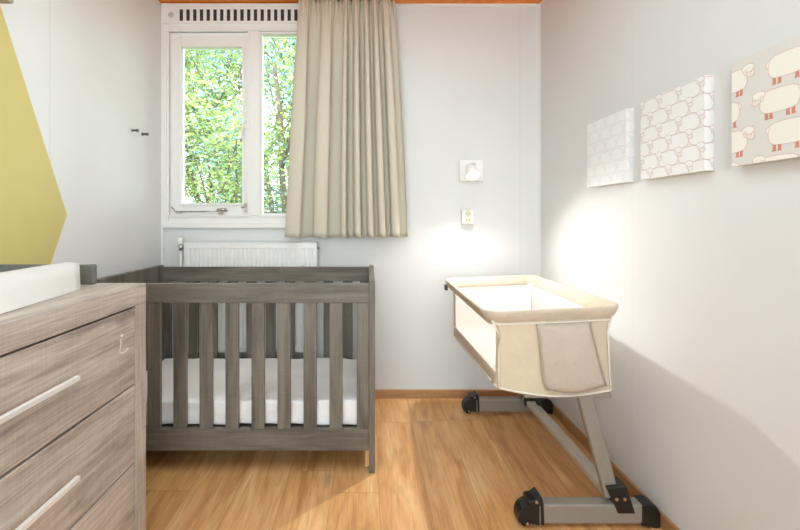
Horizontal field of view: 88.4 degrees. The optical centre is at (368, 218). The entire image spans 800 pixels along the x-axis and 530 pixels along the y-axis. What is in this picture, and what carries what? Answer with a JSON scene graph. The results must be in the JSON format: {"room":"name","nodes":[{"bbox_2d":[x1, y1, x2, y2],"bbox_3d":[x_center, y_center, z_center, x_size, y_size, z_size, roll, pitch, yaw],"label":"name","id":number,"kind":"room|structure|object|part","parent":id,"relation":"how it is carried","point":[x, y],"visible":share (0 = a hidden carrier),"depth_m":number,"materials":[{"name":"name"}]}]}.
{"room":"baby nursery","nodes":[
{"label":"baby nursery","id":0,"kind":"room"},
{"bbox_2d":[0,0,160,278],"bbox_3d":[-1.322,-0.110,0.500,0.120,2.400,4.240,0,0,0],"label":"wall","id":1,"kind":"structure","parent":0,"point":[91,69],"depth_m":1.92,"materials":[{"name":"white paint"}]},
{"bbox_2d":[0,0,13,3],"bbox_3d":[-1.161,-0.691,0.837,0.202,0.098,0.774,0,0,0],"label":"wall shelf","id":2,"kind":"object","parent":1,"relation":"attached to","point":[1,1],"visible":1,"depth_m":1.22,"materials":[{"name":"grey wood"}]},
{"bbox_2d":[0,6,66,263],"bbox_3d":[-1.261,-0.065,1.006,0.001,1.410,1.412,0,0,0],"label":"wall decal","id":3,"kind":"object","parent":1,"relation":"attached to","point":[33,214],"visible":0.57,"depth_m":1.49,"materials":[{"name":"yellow paint"}]},
{"bbox_2d":[164,5,535,388],"bbox_3d":[-0.111,-0.110,2.560,2.302,2.400,0.120,0,0,0],"label":"wall","id":4,"kind":"structure","parent":0,"point":[468,72],"depth_m":2.50,"materials":[{"name":"white paint"}]},
{"bbox_2d":[161,4,163,264],"bbox_3d":[-1.255,-0.133,2.493,0.014,2.342,0.014,0,0,0],"label":"trim","id":5,"kind":"structure","parent":4,"relation":"attached to","point":[162,229],"depth_m":2.49,"materials":[{"name":"white paint"}]},
{"bbox_2d":[162,24,296,227],"bbox_3d":[-0.626,-0.568,2.510,1.252,1.245,0.130,0,0,0],"label":"window","id":6,"kind":"structure","parent":4,"relation":"in","point":[177,38],"depth_m":2.49,"materials":[{"name":"white paint"}]},
{"bbox_3d":[-0.973,-0.579,2.529,0.482,1.116,0.053,0,0,0],"label":"sash","id":7,"kind":"part","parent":6,"relation":"part of","materials":[{"name":"white paint"}]},
{"bbox_3d":[-0.626,0.037,2.489,1.252,0.037,0.022,0,0,0],"label":"sill","id":8,"kind":"part","parent":6,"relation":"part of","materials":[{"name":"white paint"}]},
{"bbox_3d":[-0.753,-0.544,2.474,0.031,0.131,0.064,0,0,18],"label":"handle","id":9,"kind":"part","parent":6,"relation":"part of","materials":[{"name":"white plastic"}]},
{"bbox_3d":[-0.361,-0.569,2.527,0.595,1.088,0.006,0,0,0],"label":"pane","id":10,"kind":"part","parent":6,"relation":"part of","materials":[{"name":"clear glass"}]},
{"bbox_2d":[162,3,297,23],"bbox_3d":[-0.715,-1.245,2.485,1.076,0.119,0.031,0,0,0],"label":"air vent","id":11,"kind":"object","parent":4,"relation":"in","point":[172,13],"visible":0.75,"depth_m":2.48,"materials":[{"name":"white paint"}]},
{"bbox_2d":[177,237,319,351],"bbox_3d":[-0.722,0.600,2.462,0.849,0.981,0.073,0,0,0],"label":"radiator","id":12,"kind":"object","parent":4,"relation":"attached to","point":[196,254],"visible":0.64,"depth_m":2.43,"materials":[{"name":"white metal"}]},
{"bbox_3d":[-1.129,0.130,2.455,0.034,0.042,0.034,0,0,0],"label":"valve knob","id":13,"kind":"part","parent":12,"relation":"part of","materials":[{"name":"white plastic"}]},
{"bbox_2d":[184,242,316,243],"bbox_3d":[-0.703,0.142,2.452,0.785,0.007,0.052,0,0,0],"label":"grille","id":14,"kind":"object","parent":12,"relation":"attached to","point":[185,242],"depth_m":2.43,"materials":[{"name":"white metal"}]},
{"bbox_2d":[375,389,518,397],"bbox_3d":[-0.117,1.064,2.494,2.290,0.052,0.012,0,0,0],"label":"baseboard","id":15,"kind":"structure","parent":4,"relation":"attached to","point":[379,393],"depth_m":2.49,"materials":[{"name":"brown wood"}]},
{"bbox_2d":[395,4,536,4],"bbox_3d":[0.510,-1.306,2.497,1.020,0.008,0.006,0,0,0],"label":"trim","id":16,"kind":"structure","parent":4,"relation":"attached to","point":[395,4],"depth_m":2.49,"materials":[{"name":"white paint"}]},
{"bbox_2d":[461,210,472,223],"bbox_3d":[0.595,-0.012,2.479,0.068,0.086,0.041,0,0,0],"label":"wall socket","id":17,"kind":"object","parent":4,"relation":"attached to","point":[466,215],"visible":1,"depth_m":2.46,"materials":[{"name":"white plastic"}]},
{"bbox_2d":[459,160,482,180],"bbox_3d":[0.614,-0.288,2.371,0.149,0.138,0.257,0,0,0],"label":"wall lamp","id":18,"kind":"object","parent":4,"relation":"attached to","point":[469,170],"visible":1,"depth_m":2.48,"materials":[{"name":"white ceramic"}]},
{"bbox_3d":[0.576,-0.241,2.270,0.062,0.042,0.051,0,0,0],"label":"bulb","id":19,"kind":"part","parent":18,"relation":"part of","materials":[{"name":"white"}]},
{"bbox_2d":[536,3,540,276],"bbox_3d":[1.030,-0.136,2.490,0.020,2.348,0.020,0,0,0],"label":"trim","id":20,"kind":"structure","parent":4,"relation":"attached to","point":[538,6],"depth_m":2.49,"materials":[{"name":"white paint"}]},
{"bbox_2d":[159,0,541,3],"bbox_3d":[-0.111,-1.360,0.500,2.542,0.100,4.240,0,0,0],"label":"ceiling","id":21,"kind":"structure","parent":0,"point":[160,1],"depth_m":2.47,"materials":[{"name":"white paint"}]},
{"bbox_3d":[-0.450,-1.301,2.400,1.500,0.018,0.020,0,0,0],"label":"rail","id":22,"kind":"object","parent":21,"relation":"attached to","visible":0},
{"bbox_2d":[285,0,407,237],"bbox_3d":[-0.129,-0.592,2.402,0.718,1.404,0.102,0,0,0],"label":"curtain","id":23,"kind":"object","parent":22,"relation":"hanging from","point":[347,177],"visible":1,"depth_m":2.38,"materials":[{"name":"beige fabric"}]},
{"bbox_2d":[146,398,661,529],"bbox_3d":[-0.111,1.140,0.500,2.542,0.100,4.240,0,0,0],"label":"floor","id":24,"kind":"structure","parent":0,"point":[439,465],"depth_m":1.72,"materials":[{"name":"brown wood"}]},
{"bbox_2d":[0,264,145,529],"bbox_3d":[-0.977,0.617,0.702,0.567,0.946,1.243,0,0,0],"label":"dresser","id":25,"kind":"object","parent":24,"relation":"on","point":[73,364],"visible":0.99,"depth_m":1.02,"materials":[{"name":"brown wood"}]},
{"bbox_3d":[-0.708,0.381,0.708,0.029,0.012,0.555,0,0,0],"label":"handle","id":26,"kind":"part","parent":25,"relation":"part of","materials":[{"name":"metal"}]},
{"bbox_2d":[0,262,80,313],"bbox_3d":[-1.015,0.164,0.806,0.450,0.082,0.772,0,0,0],"label":"mat","id":27,"kind":"object","parent":25,"relation":"on","point":[19,288],"visible":1,"depth_m":1.02,"materials":[{"name":"white fabric"}]},
{"bbox_3d":[-0.708,0.622,0.708,0.029,0.012,0.555,0,0,0],"label":"handle","id":28,"kind":"part","parent":25,"relation":"part of","materials":[{"name":"metal"}]},
{"bbox_3d":[-0.731,0.628,0.702,0.021,0.234,1.117,0,0,0],"label":"drawer","id":29,"kind":"part","parent":25,"relation":"part of","materials":[{"name":"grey wood"}]},
{"bbox_3d":[-0.731,0.388,0.702,0.021,0.232,1.117,0,0,0],"label":"drawer","id":30,"kind":"part","parent":25,"relation":"part of","materials":[{"name":"grey wood"}]},
{"bbox_3d":[-0.730,0.236,0.702,0.022,0.061,1.243,0,0,0],"label":"rail","id":31,"kind":"part","parent":25,"relation":"part of","materials":[{"name":"grey wood"}]},
{"bbox_3d":[-0.731,0.869,0.702,0.021,0.234,1.117,0,0,0],"label":"drawer","id":32,"kind":"part","parent":25,"relation":"part of","materials":[{"name":"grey wood"}]},
{"bbox_2d":[97,265,374,472],"bbox_3d":[-0.601,0.679,2.079,1.254,0.821,0.645,0,0,0],"label":"crib","id":33,"kind":"object","parent":24,"relation":"on","point":[195,304],"visible":0.73,"depth_m":1.76,"materials":[{"name":"grey wood"}]},
{"bbox_3d":[-1.215,0.679,2.079,0.026,0.821,0.645,0,0,0],"label":"panel","id":34,"kind":"part","parent":33,"relation":"part of","materials":[{"name":"grey wood"}]},
{"bbox_2d":[146,358,356,424],"bbox_3d":[-0.600,0.851,2.081,1.173,0.123,0.578,0,0,0],"label":"mattress","id":35,"kind":"object","parent":33,"relation":"on","point":[323,364],"visible":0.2,"depth_m":1.90,"materials":[{"name":"white fabric"}]},
{"bbox_3d":[-0.601,0.927,2.079,1.201,0.025,0.585,0,0,0],"label":"mattress","id":36,"kind":"part","parent":33,"relation":"part of","materials":[{"name":"white fabric"}]},
{"bbox_3d":[-0.601,0.320,1.772,1.201,0.083,0.025,0,0,0],"label":"rail","id":37,"kind":"part","parent":33,"relation":"part of","materials":[{"name":"grey wood"}]},
{"bbox_3d":[-0.601,0.950,1.772,1.201,0.091,0.025,0,0,0],"label":"rail","id":38,"kind":"part","parent":33,"relation":"part of","materials":[{"name":"grey wood"}]},
{"bbox_3d":[-0.601,0.320,2.386,1.201,0.083,0.025,0,0,0],"label":"rail","id":39,"kind":"part","parent":33,"relation":"part of","materials":[{"name":"grey wood"}]},
{"bbox_3d":[0.013,0.679,2.079,0.026,0.821,0.645,0,0,0],"label":"panel","id":40,"kind":"part","parent":33,"relation":"part of","materials":[{"name":"grey wood"}]},
{"bbox_2d":[444,275,659,527],"bbox_3d":[0.716,0.697,1.884,0.620,0.786,0.934,0,0,0],"label":"bassinet","id":41,"kind":"object","parent":24,"relation":"on","point":[538,339],"visible":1,"depth_m":1.45,"materials":[{"name":"beige fabric"}]},
{"bbox_3d":[0.589,1.025,2.310,0.057,0.101,0.054,0,0,0],"label":"brake lever","id":42,"kind":"part","parent":41,"relation":"part of","materials":[{"name":"black plastic"}]},
{"bbox_2d":[453,292,610,397],"bbox_3d":[0.672,0.511,1.887,0.489,0.350,0.892,0,0,0],"label":"basket","id":43,"kind":"object","parent":41,"relation":"on","point":[513,351],"depth_m":1.44,"materials":[{"name":"beige fabric"}]},
{"bbox_3d":[0.589,1.025,1.467,0.057,0.101,0.054,0,0,0],"label":"brake lever","id":44,"kind":"part","parent":41,"relation":"part of","materials":[{"name":"black plastic"}]},
{"bbox_2d":[541,0,799,529],"bbox_3d":[1.100,-0.110,0.500,0.120,2.400,4.240,0,0,0],"label":"wall","id":45,"kind":"structure","parent":0,"point":[701,270],"depth_m":1.35,"materials":[{"name":"white paint"}]},
{"bbox_2d":[587,108,633,186],"bbox_3d":[1.025,-0.290,1.754,0.031,0.288,0.289,0,0,0],"label":"picture","id":46,"kind":"object","parent":45,"relation":"attached to","point":[610,139],"visible":1,"depth_m":1.71},
{"bbox_2d":[548,398,679,529],"bbox_3d":[1.034,1.064,0.494,0.012,0.052,3.988,0,0,0],"label":"baseboard","id":47,"kind":"structure","parent":45,"relation":"attached to","point":[666,523],"depth_m":1.71,"materials":[{"name":"brown wood"}]},
{"bbox_2d":[641,75,713,179],"bbox_3d":[1.025,-0.290,1.380,0.031,0.288,0.289,0,0,0],"label":"picture","id":48,"kind":"object","parent":45,"relation":"attached to","point":[677,123],"visible":1,"depth_m":1.33},
{"bbox_2d":[732,34,799,166],"bbox_3d":[1.025,-0.290,0.997,0.031,0.288,0.288,0,0,0],"label":"picture","id":49,"kind":"object","parent":45,"relation":"attached to","point":[766,82],"visible":1,"depth_m":1.04},
{"label":"outside","id":50,"kind":"structure","parent":0,"visible":0},
{"bbox_3d":[-1.000,1.440,13.400,26.000,0.100,21.200,0,0,0],"label":"ground","id":51,"kind":"structure","parent":50,"visible":0},
{"bbox_2d":[185,50,214,196],"bbox_3d":[-4.907,-1.863,6.104,3.368,6.516,3.791,0,0,36],"label":"leafy tree","id":52,"kind":"object","parent":51,"relation":"on","point":[203,50],"visible":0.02,"depth_m":6.47,"materials":[{"name":"green plant"}]},
{"bbox_2d":[185,126,233,202],"bbox_3d":[-3.648,-0.198,7.694,2.551,3.181,1.505,0,0,0],"label":"leafy bush","id":53,"kind":"object","parent":51,"relation":"on","point":[226,126],"visible":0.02,"depth_m":7.71,"materials":[{"name":"green plant"}]},
{"bbox_2d":[185,51,237,198],"bbox_3d":[-6.365,-3.382,10.497,5.707,9.558,5.205,0,0,-26],"label":"leafy tree","id":54,"kind":"object","parent":51,"relation":"on","point":[206,51],"visible":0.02,"depth_m":10.94,"materials":[{"name":"green plant"}]},
{"bbox_2d":[185,50,268,212],"bbox_3d":[-2.763,-1.635,4.852,1.549,6.064,3.668,0,0,35],"label":"leafy tree","id":55,"kind":"object","parent":51,"relation":"on","point":[188,54],"visible":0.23,"depth_m":5.29,"materials":[{"name":"green plant"}]},
{"bbox_2d":[185,39,295,186],"bbox_3d":[-2.545,-2.687,9.246,3.701,8.184,2.659,0,0,18],"label":"leafy tree","id":56,"kind":"object","parent":51,"relation":"on","point":[294,40],"visible":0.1,"depth_m":9.29,"materials":[{"name":"green plant"}]},
{"bbox_2d":[185,39,296,212],"bbox_3d":[-0.531,-1.143,4.412,3.948,5.068,2.475,0,0,0],"label":"leafy tree","id":57,"kind":"object","parent":51,"relation":"on","point":[282,155],"visible":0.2,"depth_m":4.49,"materials":[{"name":"green plant"}]},
{"bbox_2d":[240,145,288,212],"bbox_3d":[-1.537,0.010,7.710,1.678,2.764,2.052,0,0,0],"label":"leafy bush","id":58,"kind":"object","parent":51,"relation":"on","point":[274,202],"visible":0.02,"depth_m":7.19,"materials":[{"name":"green plant"}]},
{"bbox_2d":[265,175,287,212],"bbox_3d":[-0.719,0.266,6.373,1.948,2.250,1.776,0,0,-27],"label":"leafy bush","id":59,"kind":"object","parent":51,"relation":"on","point":[275,194],"visible":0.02,"depth_m":5.95,"materials":[{"name":"green plant"}]},
{"bbox_2d":[264,39,295,183],"bbox_3d":[-1.280,-4.043,12.943,8.426,10.870,5.376,0,0,22],"label":"leafy tree","id":60,"kind":"object","parent":51,"relation":"on","point":[283,39],"visible":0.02,"depth_m":11.19,"materials":[{"name":"green plant"}]}
]}

